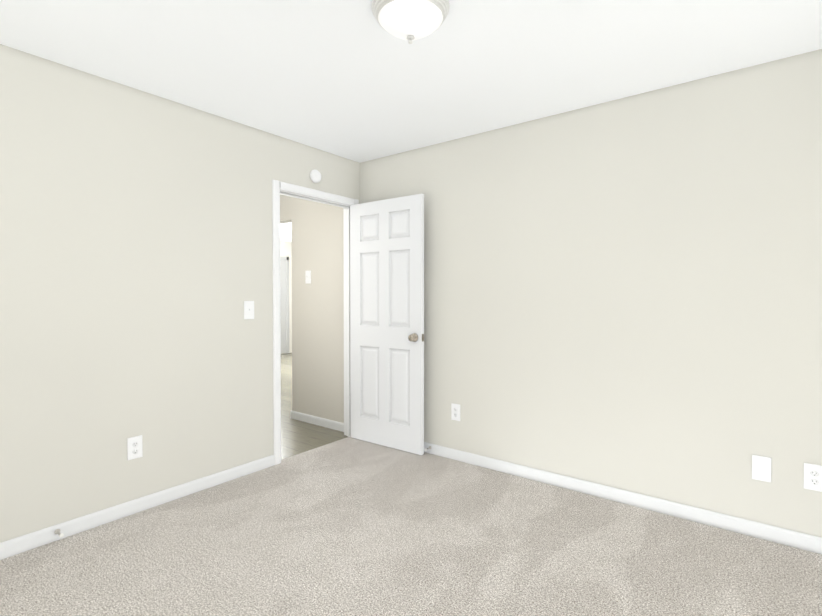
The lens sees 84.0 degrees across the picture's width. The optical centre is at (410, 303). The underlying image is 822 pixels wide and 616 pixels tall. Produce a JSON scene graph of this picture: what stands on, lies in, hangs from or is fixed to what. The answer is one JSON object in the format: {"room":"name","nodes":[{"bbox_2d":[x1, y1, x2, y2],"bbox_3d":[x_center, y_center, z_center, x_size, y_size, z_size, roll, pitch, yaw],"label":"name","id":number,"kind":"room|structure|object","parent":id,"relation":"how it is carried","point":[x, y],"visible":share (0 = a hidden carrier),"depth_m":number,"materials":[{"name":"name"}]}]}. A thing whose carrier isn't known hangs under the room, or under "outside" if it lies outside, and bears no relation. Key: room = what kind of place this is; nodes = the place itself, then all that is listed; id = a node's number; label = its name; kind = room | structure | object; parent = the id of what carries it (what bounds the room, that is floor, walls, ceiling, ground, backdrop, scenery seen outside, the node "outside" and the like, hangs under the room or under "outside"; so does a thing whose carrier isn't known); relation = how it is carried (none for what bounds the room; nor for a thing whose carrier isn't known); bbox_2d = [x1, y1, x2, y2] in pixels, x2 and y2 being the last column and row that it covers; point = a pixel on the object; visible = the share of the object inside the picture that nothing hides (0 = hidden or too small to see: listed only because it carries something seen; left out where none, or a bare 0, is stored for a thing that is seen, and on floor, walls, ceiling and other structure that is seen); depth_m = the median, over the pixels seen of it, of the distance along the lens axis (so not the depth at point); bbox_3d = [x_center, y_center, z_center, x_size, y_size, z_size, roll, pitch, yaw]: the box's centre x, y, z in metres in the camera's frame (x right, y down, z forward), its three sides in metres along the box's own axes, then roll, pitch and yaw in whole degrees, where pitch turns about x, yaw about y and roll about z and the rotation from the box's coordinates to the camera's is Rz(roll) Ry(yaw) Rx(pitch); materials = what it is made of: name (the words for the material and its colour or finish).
{"room":"empty bedroom","nodes":[
{"label":"empty bedroom","id":0,"kind":"room"},
{"bbox_2d":[0,44,359,542],"bbox_3d":[-1.544,-0.015,2.779,0.115,2.440,3.415,1,1,38],"label":"wall","id":1,"kind":"structure","parent":0,"point":[136,254],"depth_m":2.59,"materials":[{"name":"beige paint"}]},
{"bbox_2d":[127,435,142,459],"bbox_3d":[-1.590,0.829,2.632,0.009,0.128,0.080,1,1,38],"label":"outlet","id":2,"kind":"object","parent":1,"relation":"attached to","point":[134,447],"visible":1,"depth_m":2.63,"materials":[{"name":"white plastic"}]},
{"bbox_2d":[0,455,274,559],"bbox_3d":[-1.731,1.171,2.453,0.013,0.078,2.350,1,1,38],"label":"baseboard","id":3,"kind":"structure","parent":1,"relation":"attached to","point":[48,535],"depth_m":2.58,"materials":[{"name":"white wood"}]},
{"bbox_2d":[54,529,63,537],"bbox_3d":[-1.783,1.167,2.317,0.070,0.025,0.025,1,1,38],"label":"door stop","id":4,"kind":"object","parent":3,"relation":"attached to","point":[57,531],"visible":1,"depth_m":2.32,"materials":[{"name":"grey metal"}]},
{"bbox_2d":[244,301,253,318],"bbox_3d":[-1.132,0.045,3.205,0.018,0.128,0.080,1,1,38],"label":"light switch","id":5,"kind":"object","parent":1,"relation":"attached to","point":[248,309],"visible":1,"depth_m":3.20,"materials":[{"name":"white plastic"}]},
{"bbox_2d":[272,180,358,464],"bbox_3d":[-0.790,0.136,3.759,0.147,2.105,0.896,1,1,38],"label":"door frame","id":6,"kind":"structure","parent":1,"relation":"attached to","point":[279,188],"depth_m":3.51,"materials":[{"name":"white wood"}]},
{"bbox_2d":[310,170,320,182],"bbox_3d":[-0.759,-1.022,3.658,0.035,0.104,0.104,1,1,38],"label":"smoke detector","id":7,"kind":"object","parent":1,"relation":"attached to","point":[315,176],"visible":0.98,"depth_m":3.64,"materials":[{"name":"white plastic"}]},
{"bbox_2d":[350,194,423,454],"bbox_3d":[-0.217,0.162,3.775,0.780,2.030,0.145,1,1,37],"label":"door","id":8,"kind":"structure","parent":1,"relation":"in","point":[387,312],"depth_m":3.74,"materials":[{"name":"white wood"}]},
{"bbox_2d":[280,241,291,353],"bbox_3d":[-1.691,-0.086,7.101,5.400,2.440,5.980,1,1,38],"label":"wall","id":9,"kind":"structure","parent":0,"point":[285,249],"depth_m":10.06,"materials":[{"name":"beige paint"}]},
{"bbox_2d":[280,256,288,353],"bbox_3d":[-2.970,0.038,9.658,0.020,2.110,0.950,1,1,38],"label":"trim","id":10,"kind":"structure","parent":9,"relation":"attached to","point":[284,294],"depth_m":9.94,"materials":[{"name":"grey"}]},
{"bbox_2d":[280,195,343,422],"bbox_3d":[-1.183,-0.093,7.571,5.400,2.440,4.615,1,1,38],"label":"wall block","id":11,"kind":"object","parent":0,"point":[317,333],"visible":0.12,"depth_m":4.45,"materials":[{"name":"beige paint"}]},
{"bbox_2d":[305,270,310,283],"bbox_3d":[-1.022,-0.264,4.517,0.080,0.128,0.018,1,1,38],"label":"light switch","id":12,"kind":"object","parent":11,"relation":"attached to","point":[307,277],"visible":1,"depth_m":4.51,"materials":[{"name":"white plastic"}]},
{"bbox_2d":[290,410,343,431],"bbox_3d":[-0.885,1.145,4.438,0.845,0.078,0.013,1,1,38],"label":"baseboard","id":13,"kind":"structure","parent":11,"relation":"attached to","point":[322,422],"depth_m":4.45,"materials":[{"name":"white wood"}]},
{"bbox_2d":[281,353,347,459],"bbox_3d":[-1.617,1.153,7.065,5.355,0.024,5.750,1,1,38],"label":"floor","id":14,"kind":"structure","parent":0,"point":[298,437],"depth_m":4.24,"materials":[{"name":"grey wood"}]},
{"bbox_2d":[0,437,821,615],"bbox_3d":[-0.096,1.237,1.754,3.545,0.030,3.300,1,1,38],"label":"floor carpet","id":15,"kind":"object","parent":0,"point":[349,526],"visible":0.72,"depth_m":2.19,"materials":[{"name":"beige carpet"}]},
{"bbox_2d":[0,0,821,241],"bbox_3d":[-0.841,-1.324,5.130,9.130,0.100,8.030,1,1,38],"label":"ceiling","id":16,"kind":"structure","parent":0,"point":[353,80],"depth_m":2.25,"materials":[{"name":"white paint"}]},
{"bbox_2d":[372,0,449,43],"bbox_3d":[-0.002,-1.147,1.882,0.320,0.148,0.320,1,1,38],"label":"lamp","id":17,"kind":"object","parent":16,"relation":"attached to","point":[410,20],"visible":1,"depth_m":1.82,"materials":[{"name":"white glass"}]},
{"bbox_2d":[360,49,821,536],"bbox_3d":[1.010,-0.019,3.036,3.615,2.440,0.115,1,1,38],"label":"wall","id":18,"kind":"structure","parent":0,"point":[625,293],"depth_m":2.69,"materials":[{"name":"beige paint"}]},
{"bbox_2d":[451,403,459,420],"bbox_3d":[0.341,0.828,3.488,0.080,0.128,0.009,1,1,38],"label":"outlet","id":19,"kind":"object","parent":18,"relation":"attached to","point":[455,411],"visible":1,"depth_m":3.49,"materials":[{"name":"white plastic"}]},
{"bbox_2d":[424,442,821,553],"bbox_3d":[0.926,1.162,3.040,3.500,0.078,0.013,1,1,38],"label":"baseboard","id":20,"kind":"structure","parent":18,"relation":"attached to","point":[799,540],"depth_m":2.68,"materials":[{"name":"white wood"}]},
{"bbox_2d":[752,455,771,481],"bbox_3d":[1.809,0.850,2.357,0.080,0.128,0.007,1,1,38],"label":"plate","id":21,"kind":"object","parent":18,"relation":"attached to","point":[761,468],"visible":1,"depth_m":2.35,"materials":[{"name":"white plastic"}]},
{"bbox_2d":[803,463,821,491],"bbox_3d":[1.970,0.849,2.231,0.080,0.128,0.009,1,1,38],"label":"outlet","id":22,"kind":"object","parent":18,"relation":"attached to","point":[812,476],"visible":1,"depth_m":2.23,"materials":[{"name":"white plastic"}]}
]}

